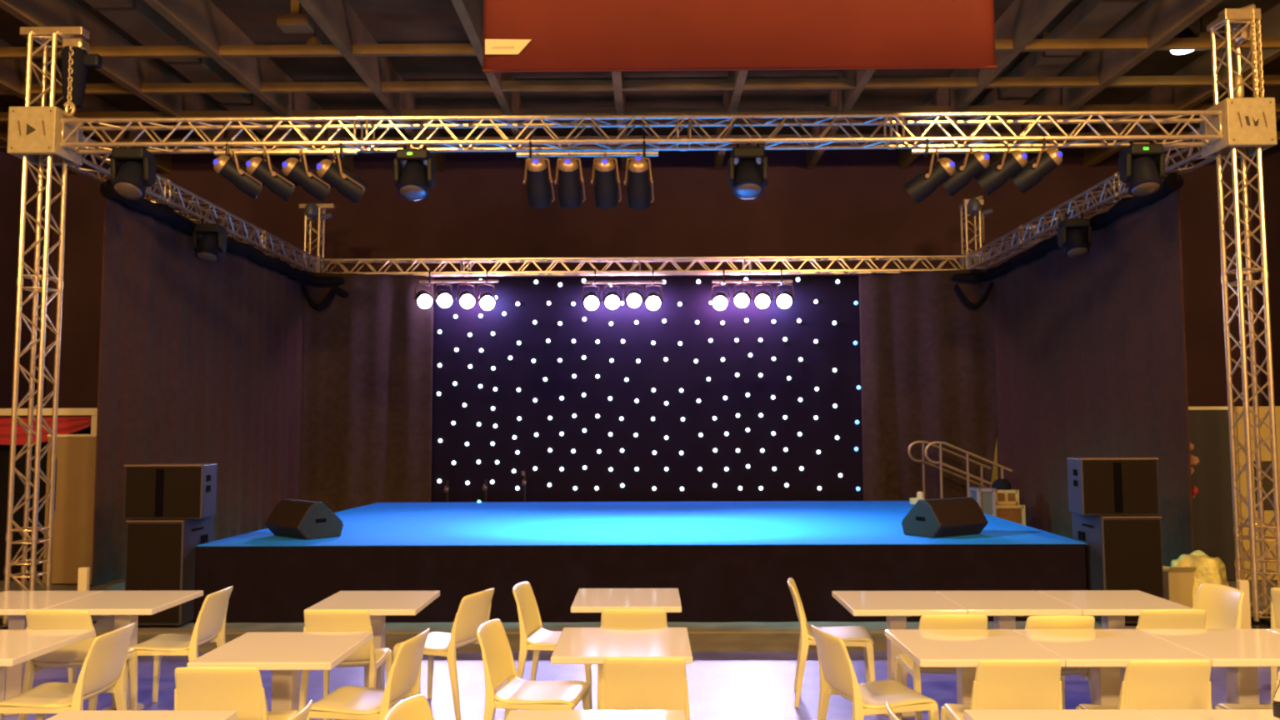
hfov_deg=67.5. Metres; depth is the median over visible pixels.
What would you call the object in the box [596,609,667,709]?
cafe chair
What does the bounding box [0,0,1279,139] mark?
ceiling
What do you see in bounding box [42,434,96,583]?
door
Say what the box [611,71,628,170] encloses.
ceiling beam
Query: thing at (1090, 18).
duct
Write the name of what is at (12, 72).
ceiling beam
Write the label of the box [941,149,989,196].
lamp
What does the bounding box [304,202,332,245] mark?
chain hoist
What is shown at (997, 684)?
cafe chair
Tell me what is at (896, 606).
cafe table
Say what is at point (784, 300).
lamp
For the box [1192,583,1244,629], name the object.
cafe chair
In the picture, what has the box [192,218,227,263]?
stage light
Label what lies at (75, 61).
chain hoist
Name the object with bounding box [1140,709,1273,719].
cafe table
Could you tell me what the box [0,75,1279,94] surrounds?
ceiling beam
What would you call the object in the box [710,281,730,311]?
lamp
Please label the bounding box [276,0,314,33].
ceiling lamp
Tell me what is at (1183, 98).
ceiling beam
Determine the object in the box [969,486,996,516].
flight case
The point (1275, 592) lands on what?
cafe chair
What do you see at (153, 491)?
loudspeaker
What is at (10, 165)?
wall
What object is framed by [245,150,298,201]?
lamp
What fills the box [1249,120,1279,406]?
wall
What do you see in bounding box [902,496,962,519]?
grille
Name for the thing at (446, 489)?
microphone stand
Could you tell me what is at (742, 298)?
lamp
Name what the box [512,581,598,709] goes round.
cafe chair
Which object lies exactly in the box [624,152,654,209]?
lamp
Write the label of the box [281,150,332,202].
lamp
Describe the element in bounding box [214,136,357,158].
bar
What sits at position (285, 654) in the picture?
cafe table
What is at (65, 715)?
cafe table
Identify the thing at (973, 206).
chain hoist
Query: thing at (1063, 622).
cafe chair
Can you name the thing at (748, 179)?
head
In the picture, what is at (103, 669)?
cafe chair
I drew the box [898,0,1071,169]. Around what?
ceiling beam
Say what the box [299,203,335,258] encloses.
truss tower
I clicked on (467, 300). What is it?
lamp
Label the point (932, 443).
handrail
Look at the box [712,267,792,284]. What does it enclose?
bar
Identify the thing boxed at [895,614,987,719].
cafe chair
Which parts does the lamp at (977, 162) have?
tail dish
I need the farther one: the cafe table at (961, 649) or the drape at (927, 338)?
the drape at (927, 338)
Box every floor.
[0,578,1278,652]
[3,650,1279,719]
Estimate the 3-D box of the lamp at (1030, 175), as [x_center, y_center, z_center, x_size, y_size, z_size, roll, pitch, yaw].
[3.865,-1.844,9.363,0.503,0.419,0.290,-3,-5,33]
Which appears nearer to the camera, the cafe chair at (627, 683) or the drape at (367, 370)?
the cafe chair at (627, 683)
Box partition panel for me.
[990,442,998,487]
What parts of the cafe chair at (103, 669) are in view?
rail, leg, seat, leg, rail, backrest, leg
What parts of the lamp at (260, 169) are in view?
tail dish, arm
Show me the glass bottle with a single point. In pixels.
(1276, 702)
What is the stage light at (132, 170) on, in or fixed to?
hanging from the truss at (899, 117)
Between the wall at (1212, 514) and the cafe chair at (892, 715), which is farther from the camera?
the wall at (1212, 514)
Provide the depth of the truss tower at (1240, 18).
9.35 m
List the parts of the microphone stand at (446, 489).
knob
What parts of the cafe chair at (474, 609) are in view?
leg, leg, rail, seat, leg, backrest, leg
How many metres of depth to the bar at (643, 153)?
9.46 m
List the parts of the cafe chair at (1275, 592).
leg, backrest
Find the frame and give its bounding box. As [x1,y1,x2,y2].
[0,408,97,584]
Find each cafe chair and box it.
[0,622,134,719]
[18,610,137,719]
[125,585,233,702]
[174,666,299,719]
[288,699,312,719]
[298,610,392,719]
[306,628,429,719]
[382,694,434,719]
[392,587,494,719]
[476,618,591,719]
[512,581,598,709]
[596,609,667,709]
[600,657,689,719]
[787,577,874,707]
[810,625,939,719]
[885,701,899,719]
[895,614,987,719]
[940,660,1062,719]
[1025,615,1094,709]
[1075,660,1211,709]
[1121,609,1212,709]
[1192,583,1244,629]
[1215,669,1279,709]
[1270,587,1279,699]
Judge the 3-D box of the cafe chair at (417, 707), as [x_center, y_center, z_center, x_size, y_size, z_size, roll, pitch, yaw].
[-0.673,1.751,3.687,0.578,0.812,0.450,-1,-4,11]
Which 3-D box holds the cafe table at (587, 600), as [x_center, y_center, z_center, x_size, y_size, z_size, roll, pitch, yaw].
[-0.084,1.989,6.526,0.718,0.738,0.720,0,-4,1]
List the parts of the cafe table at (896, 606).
plate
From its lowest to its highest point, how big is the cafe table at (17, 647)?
0.738 m
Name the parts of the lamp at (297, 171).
tail dish, arm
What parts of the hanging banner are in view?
hem rod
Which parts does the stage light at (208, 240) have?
yoke arm, yoke arm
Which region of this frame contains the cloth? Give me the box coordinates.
[430,275,863,502]
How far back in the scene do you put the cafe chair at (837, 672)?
5.05 m
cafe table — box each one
[0,590,103,715]
[0,629,94,719]
[41,590,203,710]
[45,710,236,719]
[186,631,372,711]
[304,590,439,713]
[505,710,685,719]
[550,627,692,664]
[570,588,681,612]
[831,590,967,718]
[885,629,1064,704]
[934,590,1081,629]
[964,709,1156,719]
[1011,629,1211,704]
[1037,590,1194,686]
[1139,629,1279,704]
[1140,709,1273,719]
[1266,629,1279,634]
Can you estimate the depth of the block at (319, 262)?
17.26 m
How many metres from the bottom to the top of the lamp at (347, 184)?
0.504 m
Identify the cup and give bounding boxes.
[916,491,924,498]
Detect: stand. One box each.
[444,480,449,502]
[482,479,486,502]
[520,470,525,502]
[1190,443,1199,498]
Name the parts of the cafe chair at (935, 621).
leg, rail, leg, seat, backrest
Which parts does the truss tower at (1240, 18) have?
frame, frame, frame, frame, frame, frame, frame, frame, plate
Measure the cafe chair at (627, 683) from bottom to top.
0.812 m
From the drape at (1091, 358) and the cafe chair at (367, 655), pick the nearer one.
the cafe chair at (367, 655)
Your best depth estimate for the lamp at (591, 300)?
16.92 m
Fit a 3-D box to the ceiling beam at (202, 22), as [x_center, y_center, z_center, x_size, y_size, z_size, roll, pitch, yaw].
[-6.465,-5.492,6.221,0.140,0.710,29.500,0,-4,1]
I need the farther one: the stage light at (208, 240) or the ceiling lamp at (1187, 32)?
the ceiling lamp at (1187, 32)
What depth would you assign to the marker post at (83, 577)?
9.40 m
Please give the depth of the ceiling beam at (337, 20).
14.99 m
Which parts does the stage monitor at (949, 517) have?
handle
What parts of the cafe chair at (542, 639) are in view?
leg, backrest, leg, rail, seat, leg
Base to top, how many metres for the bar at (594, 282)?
0.311 m
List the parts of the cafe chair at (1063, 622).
backrest, leg, seat, rail, leg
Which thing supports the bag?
on the board
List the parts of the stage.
cable coil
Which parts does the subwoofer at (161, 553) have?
handle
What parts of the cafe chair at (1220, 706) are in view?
leg, seat, leg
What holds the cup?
on the stage
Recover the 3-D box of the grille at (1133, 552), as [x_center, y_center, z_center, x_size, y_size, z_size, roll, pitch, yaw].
[4.703,2.001,9.127,0.529,0.950,0.016,0,-4,1]
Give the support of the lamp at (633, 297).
hanging from the bar at (594, 282)
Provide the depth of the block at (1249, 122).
9.30 m
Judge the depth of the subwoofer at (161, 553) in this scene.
9.23 m
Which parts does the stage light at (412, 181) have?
yoke arm, yoke arm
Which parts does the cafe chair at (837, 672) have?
leg, backrest, rail, leg, seat, rail, leg, leg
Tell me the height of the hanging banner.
3.245 m
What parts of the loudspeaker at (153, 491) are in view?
handle, handle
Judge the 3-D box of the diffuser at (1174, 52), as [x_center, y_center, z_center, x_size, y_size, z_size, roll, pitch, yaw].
[8.272,-4.745,14.592,0.350,0.095,0.350,0,-4,1]
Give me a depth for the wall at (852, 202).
20.76 m
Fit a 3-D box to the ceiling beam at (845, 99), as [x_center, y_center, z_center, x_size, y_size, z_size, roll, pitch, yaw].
[3.535,-5.537,6.124,0.140,0.710,29.500,0,-4,1]
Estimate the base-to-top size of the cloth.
4.680 m
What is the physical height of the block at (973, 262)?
0.340 m
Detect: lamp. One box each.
[213,150,264,199]
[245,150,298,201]
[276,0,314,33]
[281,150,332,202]
[305,27,321,44]
[316,150,369,204]
[413,281,434,309]
[433,281,454,309]
[455,281,476,309]
[476,281,496,311]
[523,153,554,209]
[554,153,585,209]
[580,282,601,311]
[590,153,621,209]
[602,282,622,310]
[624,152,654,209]
[624,282,644,309]
[643,282,663,311]
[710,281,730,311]
[731,281,752,309]
[753,281,773,309]
[775,281,794,309]
[903,149,955,204]
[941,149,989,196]
[974,149,1027,195]
[1010,147,1062,194]
[1170,16,1209,54]
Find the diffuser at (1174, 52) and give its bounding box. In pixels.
[1170,50,1194,54]
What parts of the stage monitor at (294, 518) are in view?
handle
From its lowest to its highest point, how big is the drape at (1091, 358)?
4.516 m
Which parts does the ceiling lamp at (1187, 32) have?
rod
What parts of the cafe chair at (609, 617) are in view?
leg, backrest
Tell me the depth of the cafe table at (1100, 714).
3.83 m
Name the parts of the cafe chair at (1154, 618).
backrest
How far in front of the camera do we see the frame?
12.19 m
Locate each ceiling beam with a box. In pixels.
[0,0,263,166]
[0,36,1279,59]
[0,38,172,174]
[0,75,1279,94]
[0,101,80,174]
[0,103,1279,122]
[0,131,1279,149]
[144,0,354,172]
[297,0,445,171]
[450,0,536,160]
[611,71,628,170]
[714,70,748,169]
[805,70,875,169]
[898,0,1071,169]
[990,0,1222,164]
[1083,2,1279,167]
[1175,85,1279,167]
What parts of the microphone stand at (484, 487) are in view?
knob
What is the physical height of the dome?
0.155 m
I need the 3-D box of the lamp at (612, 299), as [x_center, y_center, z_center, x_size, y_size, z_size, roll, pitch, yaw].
[-0.494,-1.123,17.064,0.359,0.535,0.463,0,-4,1]
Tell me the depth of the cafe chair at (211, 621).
6.42 m
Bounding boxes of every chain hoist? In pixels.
[25,37,102,116]
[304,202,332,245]
[967,198,993,242]
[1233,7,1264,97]
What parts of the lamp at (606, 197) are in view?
tail dish, arm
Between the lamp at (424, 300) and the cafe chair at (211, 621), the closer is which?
the cafe chair at (211, 621)
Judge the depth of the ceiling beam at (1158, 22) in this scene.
15.01 m
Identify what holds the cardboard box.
on the floor at (698, 642)
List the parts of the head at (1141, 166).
yoke arm, yoke arm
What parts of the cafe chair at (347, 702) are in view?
leg, rail, seat, leg, rail, backrest, leg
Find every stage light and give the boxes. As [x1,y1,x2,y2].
[110,147,157,200]
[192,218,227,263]
[393,145,435,201]
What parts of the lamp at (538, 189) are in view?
tail dish, arm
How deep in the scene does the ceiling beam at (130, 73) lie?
15.37 m
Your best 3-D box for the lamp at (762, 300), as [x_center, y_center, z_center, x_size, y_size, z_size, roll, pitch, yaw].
[2.188,-1.138,17.034,0.363,0.537,0.464,0,-4,1]
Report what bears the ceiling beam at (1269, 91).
attached to the wall at (852, 202)
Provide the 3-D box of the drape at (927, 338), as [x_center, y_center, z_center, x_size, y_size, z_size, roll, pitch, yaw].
[5.143,0.702,17.002,2.376,4.616,0.263,-1,-4,16]
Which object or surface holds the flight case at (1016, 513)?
on the floor at (698, 642)
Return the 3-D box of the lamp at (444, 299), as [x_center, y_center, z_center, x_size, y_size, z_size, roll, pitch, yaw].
[-3.486,-1.148,17.083,0.379,0.522,0.464,0,-4,1]
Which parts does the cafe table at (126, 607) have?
plate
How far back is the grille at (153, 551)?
9.22 m
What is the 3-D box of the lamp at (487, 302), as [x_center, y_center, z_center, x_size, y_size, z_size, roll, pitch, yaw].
[-2.728,-1.127,17.078,0.373,0.570,0.466,0,-4,1]
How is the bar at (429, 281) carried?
attached to the truss at (924, 257)
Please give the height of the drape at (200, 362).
4.495 m
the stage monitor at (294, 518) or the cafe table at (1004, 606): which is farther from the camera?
the stage monitor at (294, 518)
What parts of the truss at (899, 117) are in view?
frame, frame, frame, frame, frame, frame, frame, frame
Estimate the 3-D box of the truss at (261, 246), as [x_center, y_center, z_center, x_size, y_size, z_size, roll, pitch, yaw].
[-5.953,-1.958,13.554,0.302,0.314,7.420,0,-4,0]
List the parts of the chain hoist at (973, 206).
motor, chain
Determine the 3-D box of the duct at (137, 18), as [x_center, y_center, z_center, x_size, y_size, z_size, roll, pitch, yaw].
[-7.404,-5.209,12.276,0.600,0.405,15.600,0,-4,1]
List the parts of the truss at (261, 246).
frame, frame, frame, frame, frame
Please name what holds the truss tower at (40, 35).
on the floor at (698, 642)
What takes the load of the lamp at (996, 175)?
hanging from the bar at (1027, 150)
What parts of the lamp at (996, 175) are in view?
tail dish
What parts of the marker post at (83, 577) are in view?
post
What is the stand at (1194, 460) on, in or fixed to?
on the floor at (698, 642)
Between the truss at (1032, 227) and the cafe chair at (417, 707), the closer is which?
the cafe chair at (417, 707)
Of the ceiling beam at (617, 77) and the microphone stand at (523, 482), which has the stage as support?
the microphone stand at (523, 482)
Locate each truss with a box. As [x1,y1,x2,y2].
[60,110,1223,154]
[67,135,318,273]
[320,255,964,276]
[966,127,1215,269]
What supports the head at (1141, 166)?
hanging from the truss at (899, 117)
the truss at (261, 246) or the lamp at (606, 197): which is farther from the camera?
the truss at (261, 246)
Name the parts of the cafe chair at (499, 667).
leg, backrest, leg, rail, seat, leg, leg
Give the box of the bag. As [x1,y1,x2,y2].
[1170,550,1229,604]
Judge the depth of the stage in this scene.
9.46 m
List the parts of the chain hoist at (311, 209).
motor, chain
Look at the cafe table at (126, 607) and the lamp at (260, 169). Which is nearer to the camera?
the cafe table at (126, 607)
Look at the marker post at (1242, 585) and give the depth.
8.78 m
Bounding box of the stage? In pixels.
[193,497,1087,622]
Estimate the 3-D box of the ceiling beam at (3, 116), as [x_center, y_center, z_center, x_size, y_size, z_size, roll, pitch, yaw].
[0.148,-4.466,17.311,26.000,0.150,0.100,0,-4,1]
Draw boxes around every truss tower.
[0,26,89,629]
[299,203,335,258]
[958,195,984,254]
[1206,4,1279,629]
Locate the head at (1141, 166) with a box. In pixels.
[1117,140,1164,196]
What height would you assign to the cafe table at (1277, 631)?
0.738 m
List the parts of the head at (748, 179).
yoke arm, yoke arm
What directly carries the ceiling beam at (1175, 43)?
attached to the ceiling
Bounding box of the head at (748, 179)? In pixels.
[727,143,767,199]
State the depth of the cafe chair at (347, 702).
4.98 m
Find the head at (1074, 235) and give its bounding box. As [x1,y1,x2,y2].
[1056,212,1091,258]
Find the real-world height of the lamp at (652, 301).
0.554 m
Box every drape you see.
[91,179,311,587]
[300,272,433,512]
[859,268,997,500]
[986,172,1194,566]
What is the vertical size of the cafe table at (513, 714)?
0.738 m
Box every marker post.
[77,567,96,624]
[1235,580,1251,629]
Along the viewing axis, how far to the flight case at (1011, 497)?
14.17 m
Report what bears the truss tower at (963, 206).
on the floor at (698, 642)
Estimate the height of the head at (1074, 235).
0.584 m
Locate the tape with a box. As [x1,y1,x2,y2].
[95,630,884,634]
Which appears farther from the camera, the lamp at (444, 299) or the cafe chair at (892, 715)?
the lamp at (444, 299)
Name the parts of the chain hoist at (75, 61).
chain, motor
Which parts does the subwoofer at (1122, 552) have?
handle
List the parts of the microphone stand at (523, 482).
knob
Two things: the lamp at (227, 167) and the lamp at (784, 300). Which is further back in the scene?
the lamp at (784, 300)
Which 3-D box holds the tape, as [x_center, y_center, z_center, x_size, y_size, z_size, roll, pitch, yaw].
[0.099,2.540,8.937,18.000,0.004,0.070,0,-4,1]
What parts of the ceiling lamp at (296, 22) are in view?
drop rod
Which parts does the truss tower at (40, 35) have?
plate, frame, frame, frame, frame, frame, frame, frame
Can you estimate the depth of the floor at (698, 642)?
9.14 m
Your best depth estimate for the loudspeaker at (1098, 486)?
9.24 m
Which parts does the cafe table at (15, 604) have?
plate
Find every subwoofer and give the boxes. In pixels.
[125,515,214,627]
[1071,511,1164,623]
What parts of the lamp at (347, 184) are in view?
tail dish, arm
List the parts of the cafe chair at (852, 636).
backrest, leg, leg, rail, seat, leg, leg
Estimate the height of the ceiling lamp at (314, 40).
0.413 m
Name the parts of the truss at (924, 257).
frame, frame, frame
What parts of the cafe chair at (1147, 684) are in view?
seat, leg, backrest, leg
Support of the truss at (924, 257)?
attached to the truss tower at (322, 207)
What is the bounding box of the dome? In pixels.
[991,478,1011,489]
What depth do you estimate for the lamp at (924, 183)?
9.28 m
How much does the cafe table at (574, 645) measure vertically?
0.738 m
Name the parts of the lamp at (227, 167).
tail dish, arm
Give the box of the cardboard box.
[1162,565,1196,608]
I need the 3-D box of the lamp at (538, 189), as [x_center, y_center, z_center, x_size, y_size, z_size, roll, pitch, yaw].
[-0.999,-1.761,9.459,0.300,0.520,0.467,0,-4,1]
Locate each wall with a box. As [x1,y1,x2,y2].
[0,149,54,408]
[45,140,1261,408]
[1188,406,1279,579]
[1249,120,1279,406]
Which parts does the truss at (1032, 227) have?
frame, frame, frame, frame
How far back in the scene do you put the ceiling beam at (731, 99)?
16.96 m
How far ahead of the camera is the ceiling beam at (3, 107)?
18.53 m
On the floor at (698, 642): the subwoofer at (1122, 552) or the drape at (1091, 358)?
the subwoofer at (1122, 552)
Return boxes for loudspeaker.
[124,463,217,519]
[1066,456,1159,515]
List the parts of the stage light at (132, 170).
yoke arm, yoke arm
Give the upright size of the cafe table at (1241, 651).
0.738 m
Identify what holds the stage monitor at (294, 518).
on the stage
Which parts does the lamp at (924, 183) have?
tail dish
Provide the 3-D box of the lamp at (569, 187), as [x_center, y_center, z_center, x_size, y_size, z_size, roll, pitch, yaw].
[-0.690,-1.761,9.456,0.300,0.522,0.467,0,-4,1]
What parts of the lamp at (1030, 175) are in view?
tail dish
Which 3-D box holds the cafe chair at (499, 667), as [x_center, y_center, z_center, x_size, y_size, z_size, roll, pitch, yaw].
[-0.587,1.862,5.247,0.578,0.812,0.450,-1,-4,10]
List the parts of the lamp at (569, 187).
tail dish, arm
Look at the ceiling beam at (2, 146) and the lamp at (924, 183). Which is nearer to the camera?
the lamp at (924, 183)
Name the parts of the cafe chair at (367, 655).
leg, leg, backrest, seat, leg, rail, leg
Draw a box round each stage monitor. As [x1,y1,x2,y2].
[265,499,343,539]
[901,496,988,538]
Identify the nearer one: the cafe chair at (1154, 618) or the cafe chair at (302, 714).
the cafe chair at (302, 714)
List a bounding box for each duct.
[84,0,302,138]
[953,0,1146,133]
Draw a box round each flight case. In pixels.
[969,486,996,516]
[995,488,1019,504]
[995,504,1025,525]
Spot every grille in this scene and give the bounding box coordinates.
[125,523,181,622]
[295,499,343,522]
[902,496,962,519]
[1104,520,1163,620]
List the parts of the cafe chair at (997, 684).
leg, rail, seat, leg, backrest, leg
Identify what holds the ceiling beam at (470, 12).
attached to the ceiling
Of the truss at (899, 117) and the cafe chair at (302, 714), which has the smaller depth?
the cafe chair at (302, 714)
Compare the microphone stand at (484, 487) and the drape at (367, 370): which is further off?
the drape at (367, 370)
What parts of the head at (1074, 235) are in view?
yoke arm, yoke arm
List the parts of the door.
handle, rail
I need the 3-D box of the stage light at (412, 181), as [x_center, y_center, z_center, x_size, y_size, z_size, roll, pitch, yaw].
[-2.248,-1.868,9.534,0.380,0.548,0.357,0,-4,1]
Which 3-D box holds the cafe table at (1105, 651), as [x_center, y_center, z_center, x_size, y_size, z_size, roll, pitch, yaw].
[2.473,1.875,5.075,0.718,0.738,0.720,0,-4,1]
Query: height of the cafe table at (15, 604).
0.738 m
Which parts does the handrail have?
post, post, handrail, post, handrail, post, post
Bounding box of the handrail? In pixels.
[908,440,1012,498]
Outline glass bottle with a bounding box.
[1272,672,1279,719]
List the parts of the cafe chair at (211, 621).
leg, leg, rail, seat, leg, rail, backrest, leg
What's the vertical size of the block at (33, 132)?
0.470 m
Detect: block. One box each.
[7,106,83,165]
[300,255,325,272]
[960,252,984,269]
[1200,97,1277,158]
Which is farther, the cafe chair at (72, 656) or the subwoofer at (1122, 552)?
the subwoofer at (1122, 552)
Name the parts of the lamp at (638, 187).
tail dish, arm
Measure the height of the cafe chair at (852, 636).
0.812 m
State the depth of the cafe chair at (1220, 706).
4.87 m
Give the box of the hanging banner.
[482,0,997,72]
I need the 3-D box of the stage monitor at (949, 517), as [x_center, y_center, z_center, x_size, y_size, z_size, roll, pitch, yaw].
[3.242,1.669,10.211,0.752,0.385,0.548,2,-5,-31]
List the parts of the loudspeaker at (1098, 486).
handle, handle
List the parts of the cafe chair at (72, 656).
leg, rail, backrest, leg, seat, leg, rail, leg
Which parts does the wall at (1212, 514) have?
rail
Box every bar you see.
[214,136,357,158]
[419,269,498,284]
[516,135,658,158]
[584,268,664,284]
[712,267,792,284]
[910,132,1057,157]

